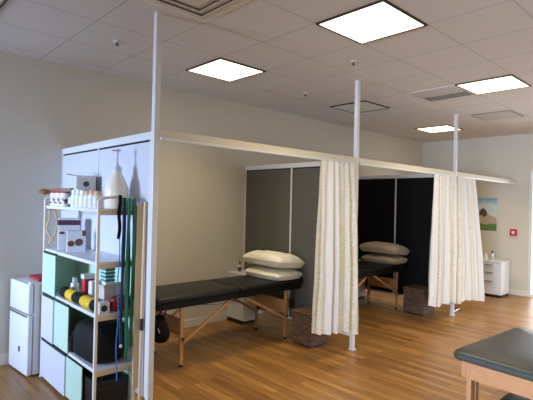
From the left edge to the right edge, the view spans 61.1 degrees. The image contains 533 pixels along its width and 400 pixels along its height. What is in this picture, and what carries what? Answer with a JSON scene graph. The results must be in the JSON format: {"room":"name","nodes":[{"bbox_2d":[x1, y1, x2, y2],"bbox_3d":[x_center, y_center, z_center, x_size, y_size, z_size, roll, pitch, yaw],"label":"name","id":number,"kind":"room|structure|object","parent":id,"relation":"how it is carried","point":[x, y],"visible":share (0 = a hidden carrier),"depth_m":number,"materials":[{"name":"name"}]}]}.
{"room":"physical therapy clinic","nodes":[
{"label":"physical therapy clinic","id":0,"kind":"room"},
{"bbox_2d":[0,51,421,354],"bbox_3d":[-1.193,0.124,5.765,12.750,3.170,0.120,2,0,-43],"label":"wall","id":1,"kind":"structure","parent":0,"point":[47,108],"depth_m":5.61,"materials":[{"name":"paint"}]},
{"bbox_2d":[61,132,150,397],"bbox_3d":[-1.518,0.477,4.090,0.044,2.010,1.883,2,0,-43],"label":"wall","id":2,"kind":"structure","parent":1,"relation":"attached to","point":[97,159],"depth_m":3.87,"materials":[{"name":"white paint"}]},
{"bbox_2d":[131,205,142,388],"bbox_3d":[-0.982,0.734,3.437,0.060,1.385,0.028,2,0,-43],"label":"wooden pole","id":3,"kind":"object","parent":2,"relation":"hanging from","point":[139,210],"visible":0.91,"depth_m":3.43,"materials":[{"name":"brown wood"}]},
{"bbox_2d":[0,289,366,365],"bbox_3d":[-1.182,1.599,5.708,12.550,0.100,0.014,2,0,-43],"label":"baseboard","id":4,"kind":"structure","parent":1,"relation":"attached to","point":[4,359],"depth_m":5.94,"materials":[{"name":"paint"}]},
{"bbox_2d":[243,161,349,335],"bbox_3d":[0.334,0.529,5.827,0.044,2.010,1.883,2,0,-43],"label":"wall","id":5,"kind":"structure","parent":1,"relation":"attached to","point":[281,212],"depth_m":5.89,"materials":[{"name":"grey paint"}]},
{"bbox_2d":[358,174,449,304],"bbox_3d":[2.179,0.581,7.558,0.044,2.010,1.883,2,0,-43],"label":"wall","id":6,"kind":"structure","parent":1,"relation":"attached to","point":[395,209],"depth_m":7.49,"materials":[{"name":"black fabric"}]},
{"bbox_2d":[0,0,532,142],"bbox_3d":[1.811,-1.379,2.607,12.550,0.060,8.560,2,0,-43],"label":"ceiling","id":7,"kind":"structure","parent":0,"point":[463,41],"depth_m":4.22,"materials":[{"name":"tile"}]},
{"bbox_2d":[0,0,7,8],"bbox_3d":[-2.218,-1.433,3.168,0.610,0.012,0.610,2,0,-43],"label":"recessed light","id":8,"kind":"object","parent":7,"relation":"in","point":[2,2],"visible":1,"depth_m":3.25,"materials":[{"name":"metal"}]},
{"bbox_2d":[142,0,252,22],"bbox_3d":[-0.494,-1.388,3.112,0.610,0.022,0.610,2,0,-43],"label":"ceiling vent","id":9,"kind":"object","parent":7,"relation":"in","point":[205,11],"visible":1,"depth_m":3.24,"materials":[{"name":"metal"}]},
{"bbox_2d":[186,57,265,81],"bbox_3d":[-0.439,-1.383,4.837,0.610,0.012,0.610,2,0,-43],"label":"recessed light","id":10,"kind":"object","parent":7,"relation":"in","point":[220,68],"visible":1,"depth_m":4.81,"materials":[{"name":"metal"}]},
{"bbox_2d":[330,102,354,112],"bbox_3d":[1.241,-1.335,6.514,0.563,0.012,0.449,2,0,-43],"label":"ceiling vent","id":11,"kind":"object","parent":7,"relation":"in","point":[349,107],"depth_m":6.52,"materials":[{"name":"metal"}]},
{"bbox_2d":[316,0,427,44],"bbox_3d":[0.813,-1.361,3.502,0.610,0.012,0.610,2,0,-43],"label":"recessed light","id":12,"kind":"object","parent":7,"relation":"in","point":[380,19],"visible":1,"depth_m":3.47,"materials":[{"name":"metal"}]},
{"bbox_2d":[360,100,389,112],"bbox_3d":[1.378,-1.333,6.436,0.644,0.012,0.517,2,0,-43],"label":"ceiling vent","id":13,"kind":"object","parent":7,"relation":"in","point":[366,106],"depth_m":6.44,"materials":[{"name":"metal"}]},
{"bbox_2d":[415,125,462,132],"bbox_3d":[3.120,-1.283,8.175,0.610,0.012,0.610,2,0,-43],"label":"recessed light","id":14,"kind":"object","parent":7,"relation":"in","point":[442,128],"visible":0.92,"depth_m":8.15,"materials":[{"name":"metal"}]},
{"bbox_2d":[406,84,474,101],"bbox_3d":[2.175,-1.312,5.616,0.610,0.026,0.610,2,0,-43],"label":"ceiling vent","id":15,"kind":"object","parent":7,"relation":"in","point":[451,91],"visible":0.99,"depth_m":5.57,"materials":[{"name":"metal"}]},
{"bbox_2d":[455,74,530,94],"bbox_3d":[2.592,-1.311,5.171,0.610,0.012,0.610,2,0,-43],"label":"recessed light","id":16,"kind":"object","parent":7,"relation":"in","point":[507,82],"visible":1,"depth_m":5.14,"materials":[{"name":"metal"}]},
{"bbox_2d":[471,110,523,120],"bbox_3d":[3.510,-1.281,6.867,0.570,0.012,0.570,2,0,-43],"label":"ceiling vent","id":17,"kind":"object","parent":7,"relation":"in","point":[508,113],"visible":1,"depth_m":6.83,"materials":[{"name":"metal"}]},
{"bbox_2d":[0,290,532,399],"bbox_3d":[1.738,1.730,2.590,12.550,0.060,8.560,2,0,-43],"label":"floor","id":18,"kind":"structure","parent":0,"point":[399,354],"depth_m":4.74,"materials":[{"name":"brown wood"}]},
{"bbox_2d":[9,277,46,375],"bbox_3d":[-2.215,1.185,4.383,0.453,0.866,0.387,1,0,42],"label":"mini fridge","id":19,"kind":"object","parent":18,"relation":"on","point":[26,292],"visible":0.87,"depth_m":4.17,"materials":[{"name":"white metal"}]},
{"bbox_2d":[29,274,41,281],"bbox_3d":[-2.175,0.757,4.430,0.200,0.027,0.300,2,0,-43],"label":"binder","id":20,"kind":"object","parent":19,"relation":"on","point":[38,277],"visible":0.49,"depth_m":4.38,"materials":[{"name":"plastic"}]},
{"bbox_2d":[39,196,139,399],"bbox_3d":[-1.536,0.795,3.833,0.344,1.671,1.219,2,0,-43],"label":"shelving unit","id":21,"kind":"object","parent":18,"relation":"on","point":[60,315],"visible":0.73,"depth_m":3.77,"materials":[{"name":"white laminate"}]},
{"bbox_2d":[46,209,57,242],"bbox_3d":[-1.983,0.238,4.174,0.102,0.321,0.044,2,0,-43],"label":"rope","id":22,"kind":"object","parent":21,"relation":"hanging from","point":[56,216],"visible":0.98,"depth_m":4.16,"materials":[{"name":"beige fabric"}]},
{"bbox_2d":[50,191,54,205],"bbox_3d":[-1.928,-0.013,4.135,0.102,0.132,0.102,2,0,-43],"label":"jar","id":23,"kind":"object","parent":21,"relation":"on","point":[52,195],"visible":0.39,"depth_m":4.09,"materials":[{"name":"white plastic"}]},
{"bbox_2d":[38,188,69,194],"bbox_3d":[-1.965,-0.080,4.168,0.315,0.064,0.109,1,0,17],"label":"tool","id":24,"kind":"object","parent":21,"relation":"on","point":[41,191],"visible":0.97,"depth_m":4.17,"materials":[{"name":"brown wood"}]},
{"bbox_2d":[54,191,59,205],"bbox_3d":[-1.842,-0.011,4.044,0.102,0.132,0.102,2,0,-43],"label":"jar","id":25,"kind":"object","parent":21,"relation":"on","point":[57,193],"visible":0.39,"depth_m":4.00,"materials":[{"name":"white plastic"}]},
{"bbox_2d":[59,191,69,206],"bbox_3d":[-1.757,-0.010,3.953,0.102,0.132,0.102,2,0,-43],"label":"jar","id":26,"kind":"object","parent":21,"relation":"on","point":[63,199],"visible":0.62,"depth_m":3.91,"materials":[{"name":"white plastic"}]},
{"bbox_2d":[57,218,80,249],"bbox_3d":[-1.806,0.308,4.124,0.184,0.285,0.125,1,0,-27],"label":"product box","id":27,"kind":"object","parent":21,"relation":"on","point":[64,224],"visible":0.76,"depth_m":4.05,"materials":[{"name":"white cardboard"}]},
{"bbox_2d":[68,188,73,206],"bbox_3d":[-1.672,-0.022,3.874,0.053,0.160,0.053,2,0,-43],"label":"bottle","id":28,"kind":"object","parent":21,"relation":"on","point":[69,195],"visible":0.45,"depth_m":3.85,"materials":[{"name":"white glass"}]},
{"bbox_2d":[70,190,75,206],"bbox_3d":[-1.611,-0.014,3.801,0.073,0.145,0.073,2,0,-43],"label":"lotion bottle","id":29,"kind":"object","parent":21,"relation":"on","point":[73,192],"visible":0.46,"depth_m":3.77,"materials":[{"name":"white plastic"}]},
{"bbox_2d":[70,277,78,291],"bbox_3d":[-1.687,0.758,3.969,0.072,0.160,0.072,2,0,-43],"label":"bottle","id":30,"kind":"object","parent":21,"relation":"on","point":[74,284],"visible":0.73,"depth_m":3.95,"materials":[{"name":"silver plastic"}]},
{"bbox_2d":[66,230,85,251],"bbox_3d":[-1.672,0.360,3.967,0.151,0.186,0.093,1,0,-27],"label":"product box","id":31,"kind":"object","parent":21,"relation":"on","point":[76,239],"visible":1,"depth_m":3.93,"materials":[{"name":"white cardboard"}]},
{"bbox_2d":[75,239,82,245],"bbox_3d":[-1.634,0.369,3.936,0.063,0.064,0.002,1,0,-27],"label":"picture","id":32,"kind":"object","parent":31,"relation":"attached to","point":[78,242],"depth_m":3.93},
{"bbox_2d":[74,189,82,206],"bbox_3d":[-1.548,-0.015,3.734,0.073,0.150,0.073,2,0,-43],"label":"lotion bottle","id":33,"kind":"object","parent":21,"relation":"on","point":[76,199],"visible":0.49,"depth_m":3.70,"materials":[{"name":"white plastic"}]},
{"bbox_2d":[59,287,99,311],"bbox_3d":[-1.506,0.795,3.646,0.090,0.090,0.700,2,0,-43],"label":"foam roller","id":34,"kind":"object","parent":21,"relation":"on","point":[84,300],"visible":0.8,"depth_m":3.60,"materials":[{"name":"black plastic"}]},
{"bbox_2d":[67,173,95,190],"bbox_3d":[-1.649,-0.085,4.018,0.235,0.287,0.157,1,0,-23],"label":"cardboard box","id":35,"kind":"object","parent":21,"relation":"on","point":[83,182],"visible":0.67,"depth_m":3.96,"materials":[{"name":"grey cardboard"}]},
{"bbox_2d":[79,190,86,207],"bbox_3d":[-1.485,-0.009,3.667,0.073,0.140,0.073,2,0,-43],"label":"lotion bottle","id":36,"kind":"object","parent":21,"relation":"on","point":[81,195],"visible":0.56,"depth_m":3.64,"materials":[{"name":"white plastic"}]},
{"bbox_2d":[83,191,88,207],"bbox_3d":[-1.422,-0.006,3.600,0.073,0.135,0.073,2,0,-43],"label":"lotion bottle","id":37,"kind":"object","parent":21,"relation":"on","point":[86,193],"visible":0.51,"depth_m":3.57,"materials":[{"name":"white plastic"}]},
{"bbox_2d":[81,273,94,294],"bbox_3d":[-1.492,0.729,3.781,0.105,0.225,0.070,2,0,-43],"label":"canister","id":38,"kind":"object","parent":21,"relation":"on","point":[86,277],"visible":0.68,"depth_m":3.75,"materials":[{"name":"plastic"}]},
{"bbox_2d":[88,190,96,207],"bbox_3d":[-1.359,-0.008,3.533,0.073,0.142,0.073,2,0,-43],"label":"lotion bottle","id":39,"kind":"object","parent":21,"relation":"on","point":[91,192],"visible":0.59,"depth_m":3.50,"materials":[{"name":"white plastic"}]},
{"bbox_2d":[88,280,101,299],"bbox_3d":[-1.383,0.751,3.696,0.130,0.185,0.074,2,0,-43],"label":"paper packet","id":40,"kind":"object","parent":21,"relation":"on","point":[91,286],"visible":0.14,"depth_m":3.65,"materials":[{"name":"white paper"}]},
{"bbox_2d":[70,318,123,363],"bbox_3d":[-1.341,1.094,3.590,0.298,0.304,0.493,2,0,-43],"label":"bag","id":41,"kind":"object","parent":21,"relation":"on","point":[82,337],"visible":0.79,"depth_m":3.43,"materials":[{"name":"fabric"}]},
{"bbox_2d":[92,191,102,207],"bbox_3d":[-1.296,-0.002,3.466,0.073,0.132,0.073,2,0,-43],"label":"lotion bottle","id":42,"kind":"object","parent":21,"relation":"on","point":[97,194],"visible":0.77,"depth_m":3.44,"materials":[{"name":"white plastic"}]},
{"bbox_2d":[73,359,126,399],"bbox_3d":[-1.385,1.439,3.646,0.263,0.299,0.621,2,0,-43],"label":"equipment case","id":43,"kind":"object","parent":21,"relation":"on","point":[107,387],"visible":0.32,"depth_m":3.44,"materials":[{"name":"black plastic"}]},
{"bbox_2d":[98,300,109,313],"bbox_3d":[-1.223,0.803,3.378,0.080,0.085,0.067,2,0,-43],"label":"carton","id":44,"kind":"object","parent":21,"relation":"on","point":[103,306],"visible":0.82,"depth_m":3.35,"materials":[{"name":"cardboard"}]},
{"bbox_2d":[99,282,124,300],"bbox_3d":[-1.216,0.752,3.547,0.180,0.190,0.110,2,0,-43],"label":"storage box","id":45,"kind":"object","parent":21,"relation":"on","point":[106,292],"visible":0.5,"depth_m":3.49,"materials":[{"name":"grey cardboard"}]},
{"bbox_2d":[101,268,114,284],"bbox_3d":[-1.236,0.591,3.521,0.082,0.129,0.088,2,0,-43],"label":"tray stack","id":46,"kind":"object","parent":45,"relation":"on","point":[108,276],"visible":0.9,"depth_m":3.49,"materials":[{"name":"teal plastic"}]},
{"bbox_2d":[101,268,114,270],"bbox_3d":[-1.234,0.538,3.521,0.082,0.018,0.088,2,0,-43],"label":"tray","id":47,"kind":"object","parent":46,"relation":"on","point":[107,269],"depth_m":3.49,"materials":[{"name":"teal plastic"}]},
{"bbox_2d":[101,271,114,274],"bbox_3d":[-1.235,0.566,3.521,0.082,0.018,0.088,2,0,-43],"label":"tray","id":48,"kind":"object","parent":46,"relation":"on","point":[102,272],"depth_m":3.49,"materials":[{"name":"teal plastic"}]},
{"bbox_2d":[101,275,114,278],"bbox_3d":[-1.236,0.594,3.520,0.082,0.018,0.088,2,0,-43],"label":"tray","id":49,"kind":"object","parent":46,"relation":"on","point":[103,276],"depth_m":3.49,"materials":[{"name":"teal plastic"}]},
{"bbox_2d":[101,278,114,281],"bbox_3d":[-1.236,0.622,3.520,0.082,0.018,0.088,2,0,-43],"label":"tray","id":50,"kind":"object","parent":46,"relation":"on","point":[102,279],"depth_m":3.49,"materials":[{"name":"teal plastic"}]},
{"bbox_2d":[104,149,128,208],"bbox_3d":[-1.161,-0.164,3.501,0.180,0.463,0.180,2,0,-43],"label":"pump bottle","id":51,"kind":"object","parent":21,"relation":"on","point":[116,185],"visible":0.93,"depth_m":3.44,"materials":[{"name":"plastic"}]},
{"bbox_2d":[109,294,124,310],"bbox_3d":[-1.135,0.788,3.486,0.145,0.121,0.070,2,0,-43],"label":"pouch","id":52,"kind":"object","parent":21,"relation":"on","point":[113,300],"visible":0.56,"depth_m":3.44,"materials":[{"name":"red fabric"}]},
{"bbox_2d":[115,237,119,380],"bbox_3d":[-1.108,0.813,3.362,0.019,1.070,0.008,2,0,-43],"label":"cord","id":53,"kind":"object","parent":21,"relation":"hanging from","point":[119,237],"visible":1,"depth_m":3.36,"materials":[{"name":"rubber"}]},
{"bbox_2d":[117,195,121,238],"bbox_3d":[-1.102,0.128,3.387,0.032,0.330,0.016,2,0,-43],"label":"strap","id":54,"kind":"object","parent":21,"relation":"hanging from","point":[120,196],"visible":0.99,"depth_m":3.38,"materials":[{"name":"rubber"}]},
{"bbox_2d":[119,203,124,347],"bbox_3d":[-1.077,0.561,3.372,0.025,1.084,0.021,2,0,-43],"label":"strap","id":55,"kind":"object","parent":21,"relation":"hanging from","point":[120,345],"visible":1,"depth_m":3.37,"materials":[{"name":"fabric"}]},
{"bbox_2d":[119,198,125,342],"bbox_3d":[-1.082,0.528,3.400,0.036,1.089,0.034,2,0,-43],"label":"band","id":56,"kind":"object","parent":21,"relation":"hanging from","point":[124,199],"visible":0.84,"depth_m":3.40,"materials":[{"name":"green rubber"}]},
{"bbox_2d":[124,198,131,357],"bbox_3d":[-1.044,0.584,3.391,0.027,1.199,0.039,1,0,33],"label":"band","id":57,"kind":"object","parent":21,"relation":"hanging from","point":[129,199],"visible":1,"depth_m":3.38,"materials":[{"name":"green rubber"}]},
{"bbox_2d":[127,205,130,313],"bbox_3d":[-1.048,0.489,3.432,0.027,1.009,0.038,1,0,33],"label":"band","id":58,"kind":"object","parent":21,"relation":"hanging from","point":[127,205],"visible":0.41,"depth_m":3.42,"materials":[{"name":"green rubber"}]},
{"bbox_2d":[129,198,135,347],"bbox_3d":[-1.011,0.550,3.420,0.036,1.129,0.034,2,0,-43],"label":"band","id":59,"kind":"object","parent":21,"relation":"hanging from","point":[134,199],"visible":1,"depth_m":3.41,"materials":[{"name":"green rubber"}]},
{"bbox_2d":[138,202,146,399],"bbox_3d":[-0.939,0.827,3.407,0.038,1.630,0.028,2,0,-43],"label":"wooden pole","id":60,"kind":"object","parent":18,"relation":"on","point":[145,203],"visible":1,"depth_m":3.40,"materials":[{"name":"brown wood"}]},
{"bbox_2d":[145,11,162,399],"bbox_3d":[-0.849,0.119,3.387,0.066,3.050,0.066,2,0,-43],"label":"post","id":61,"kind":"object","parent":18,"relation":"on","point":[157,44],"visible":1,"depth_m":3.37,"materials":[{"name":"white metal"}]},
{"bbox_2d":[159,130,357,164],"bbox_3d":[0.101,-0.464,4.249,2.494,0.082,0.072,2,0,-43],"label":"header rail","id":62,"kind":"object","parent":61,"relation":"attached to","point":[164,135],"visible":0.87,"depth_m":3.97,"materials":[{"name":"metal"}]},
{"bbox_2d":[311,160,357,334],"bbox_3d":[0.762,0.543,4.794,0.757,1.906,0.148,2,0,-43],"label":"curtain","id":63,"kind":"object","parent":62,"relation":"hanging from","point":[335,292],"visible":1,"depth_m":4.74,"materials":[{"name":"white fabric"}]},
{"bbox_2d":[154,275,302,367],"bbox_3d":[-0.497,1.304,5.148,2.030,0.715,0.620,2,0,-43],"label":"massage table","id":64,"kind":"object","parent":18,"relation":"on","point":[203,292],"visible":0.8,"depth_m":4.89,"materials":[{"name":"black leather"}]},
{"bbox_2d":[154,310,169,342],"bbox_3d":[-1.058,1.230,4.470,0.122,0.371,0.291,2,0,-43],"label":"cradle","id":65,"kind":"object","parent":64,"relation":"hanging from","point":[160,322],"visible":0.82,"depth_m":4.39,"materials":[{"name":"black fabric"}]},
{"bbox_2d":[155,280,239,304],"bbox_3d":[-0.861,0.968,4.801,1.011,0.062,0.620,2,0,-43],"label":"cushion","id":66,"kind":"object","parent":64,"relation":"on","point":[203,290],"depth_m":4.70,"materials":[{"name":"black leather"}]},
{"bbox_2d":[210,275,302,291],"bbox_3d":[-0.118,0.988,5.498,1.011,0.062,0.620,2,0,-43],"label":"cushion","id":67,"kind":"object","parent":64,"relation":"on","point":[245,283],"depth_m":5.30,"materials":[{"name":"black leather"}]},
{"bbox_2d":[244,265,302,280],"bbox_3d":[0.088,0.893,5.676,0.476,0.136,0.669,2,0,-43],"label":"pillow","id":68,"kind":"object","parent":64,"relation":"on","point":[265,272],"visible":0.84,"depth_m":5.49,"materials":[{"name":"fabric"}]},
{"bbox_2d":[242,250,304,267],"bbox_3d":[0.085,0.735,5.670,0.495,0.206,0.728,2,0,-43],"label":"pillow","id":69,"kind":"object","parent":68,"relation":"on","point":[259,257],"visible":1,"depth_m":5.46,"materials":[{"name":"fabric"}]},
{"bbox_2d":[227,270,254,324],"bbox_3d":[-0.337,1.334,6.231,0.292,0.675,0.368,2,0,-43],"label":"base cabinet","id":70,"kind":"object","parent":18,"relation":"on","point":[238,313],"visible":0.34,"depth_m":6.12,"materials":[{"name":"white plastic"}]},
{"bbox_2d":[238,261,240,272],"bbox_3d":[-0.367,0.913,6.168,0.045,0.165,0.045,2,0,-43],"label":"bottle","id":71,"kind":"object","parent":70,"relation":"on","point":[239,265],"visible":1,"depth_m":6.15,"materials":[{"name":"white plastic"}]},
{"bbox_2d":[291,306,327,347],"bbox_3d":[0.513,1.491,5.337,0.326,0.390,0.316,2,0,-43],"label":"wicker basket","id":72,"kind":"object","parent":18,"relation":"on","point":[302,335],"visible":0.83,"depth_m":5.23,"materials":[{"name":"brown wicker"}]},
{"bbox_2d":[348,80,360,350],"bbox_3d":[1.003,0.171,5.124,0.066,3.050,0.066,2,0,-43],"label":"post","id":73,"kind":"object","parent":18,"relation":"on","point":[357,82],"visible":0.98,"depth_m":5.11,"materials":[{"name":"white metal"}]},
{"bbox_2d":[359,158,456,176],"bbox_3d":[1.950,-0.411,5.982,2.484,0.082,0.072,2,0,-43],"label":"header rail","id":74,"kind":"object","parent":73,"relation":"attached to","point":[365,162],"visible":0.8,"depth_m":5.77,"materials":[{"name":"metal"}]},
{"bbox_2d":[428,174,456,306],"bbox_3d":[2.508,0.578,6.421,0.752,1.865,0.143,2,0,-43],"label":"curtain","id":75,"kind":"object","parent":74,"relation":"hanging from","point":[443,238],"visible":1,"depth_m":6.42,"materials":[{"name":"white fabric"}]},
{"bbox_2d":[358,259,364,299],"bbox_3d":[1.508,1.386,7.962,0.292,0.675,0.368,2,0,-43],"label":"base cabinet","id":76,"kind":"object","parent":18,"relation":"on","point":[361,290],"visible":0.03,"depth_m":7.85,"materials":[{"name":"white laminate"}]},
{"bbox_2d":[358,261,407,308],"bbox_3d":[1.347,1.356,6.878,2.030,0.715,0.620,2,0,-43],"label":"massage table","id":77,"kind":"object","parent":18,"relation":"on","point":[366,269],"visible":0.49,"depth_m":7.12,"materials":[{"name":"black leather"}]},
{"bbox_2d":[358,266,371,273],"bbox_3d":[0.984,1.019,6.532,1.011,0.062,0.620,2,0,-43],"label":"cushion","id":78,"kind":"object","parent":77,"relation":"on","point":[361,269],"depth_m":6.58,"materials":[{"name":"black leather"}]},
{"bbox_2d":[358,261,407,271],"bbox_3d":[1.727,1.040,7.229,1.011,0.062,0.620,2,0,-43],"label":"massage table top","id":79,"kind":"object","parent":77,"relation":"on","point":[376,267],"depth_m":7.02,"materials":[{"name":"black leather"}]},
{"bbox_2d":[361,253,407,263],"bbox_3d":[1.933,0.946,7.407,0.476,0.135,0.669,2,0,-43],"label":"pillow","id":80,"kind":"object","parent":77,"relation":"on","point":[383,258],"visible":0.99,"depth_m":7.23,"materials":[{"name":"beige fabric"}]},
{"bbox_2d":[359,241,409,254],"bbox_3d":[1.929,0.790,7.401,0.495,0.200,0.728,2,0,-43],"label":"pillow","id":81,"kind":"object","parent":80,"relation":"on","point":[377,247],"visible":1,"depth_m":7.20,"materials":[{"name":"beige fabric"}]},
{"bbox_2d":[403,284,434,315],"bbox_3d":[2.366,1.543,7.000,0.366,0.390,0.356,2,0,-43],"label":"wicker basket","id":82,"kind":"object","parent":18,"relation":"on","point":[415,299],"visible":0.87,"depth_m":6.87,"materials":[{"name":"brown wicker"}]},
{"bbox_2d":[449,114,458,315],"bbox_3d":[2.848,0.223,6.855,0.066,3.050,0.066,2,0,-43],"label":"post","id":83,"kind":"object","parent":18,"relation":"on","point":[455,149],"visible":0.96,"depth_m":6.84,"materials":[{"name":"white metal"}]},
{"bbox_2d":[457,172,517,184],"bbox_3d":[3.820,-0.359,7.737,2.555,0.082,0.072,2,0,-43],"label":"header rail","id":84,"kind":"object","parent":83,"relation":"attached to","point":[459,174],"visible":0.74,"depth_m":7.57,"materials":[{"name":"metal"}]},
{"bbox_2d":[452,177,484,303],"bbox_3d":[3.174,0.646,7.050,1.003,1.964,0.149,2,0,-43],"label":"curtain","id":85,"kind":"object","parent":84,"relation":"hanging from","point":[469,273],"visible":0.98,"depth_m":6.94,"materials":[{"name":"white fabric"}]},
{"bbox_2d":[454,328,532,399],"bbox_3d":[2.015,1.302,2.253,0.915,0.806,1.850,2,0,-39],"label":"table","id":86,"kind":"object","parent":18,"relation":"on","point":[503,360],"visible":0.94,"depth_m":2.59,"materials":[{"name":"grey leather"}]},
{"bbox_2d":[483,258,509,297],"bbox_3d":[4.255,1.460,8.489,0.442,0.660,0.438,2,0,-43],"label":"base cabinet","id":87,"kind":"object","parent":18,"relation":"on","point":[496,272],"visible":0.76,"depth_m":8.32,"materials":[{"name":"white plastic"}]},
{"bbox_2d":[490,251,493,259],"bbox_3d":[4.248,1.044,8.496,0.070,0.170,0.070,2,0,-43],"label":"bottle","id":88,"kind":"object","parent":87,"relation":"on","point":[491,253],"visible":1,"depth_m":8.47,"materials":[{"name":"white plastic"}]},
{"bbox_2d":[499,392,531,399],"bbox_3d":[1.522,1.445,2.574,0.440,0.500,0.400,2,0,-43],"label":"stool","id":89,"kind":"object","parent":18,"relation":"on","point":[509,396],"visible":0.58,"depth_m":2.73,"materials":[{"name":"black leather"}]},
{"bbox_2d":[422,133,532,296],"bbox_3d":[6.394,0.306,6.931,0.120,3.170,8.760,2,0,-43],"label":"wall","id":90,"kind":"structure","parent":0,"point":[510,157],"depth_m":8.77,"materials":[{"name":"paint"}]},
{"bbox_2d":[478,198,496,230],"bbox_3d":[4.383,0.285,8.980,0.009,0.640,0.370,2,0,-43],"label":"poster","id":91,"kind":"object","parent":90,"relation":"attached to","point":[487,207],"visible":0.83,"depth_m":8.96,"materials":[{"name":"paper"}]},
{"bbox_2d":[510,229,516,235],"bbox_3d":[4.702,0.618,8.599,0.050,0.125,0.120,2,0,-43],"label":"fire alarm","id":92,"kind":"object","parent":90,"relation":"attached to","point":[513,232],"visible":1,"depth_m":8.58,"materials":[{"name":"red plastic"}]},
{"bbox_2d":[508,289,526,296],"bbox_3d":[4.123,1.740,9.212,0.014,0.100,2.160,2,0,-43],"label":"baseboard","id":93,"kind":"structure","parent":90,"relation":"attached to","point":[511,291],"depth_m":8.53,"materials":[{"name":"paint"}]},
{"bbox_2d":[528,170,532,296],"bbox_3d":[5.685,0.639,7.670,0.070,2.359,2.200,2,0,-43],"label":"door","id":94,"kind":"structure","parent":90,"relation":"in","point":[530,249],"depth_m":8.43,"materials":[{"name":"white metal"}]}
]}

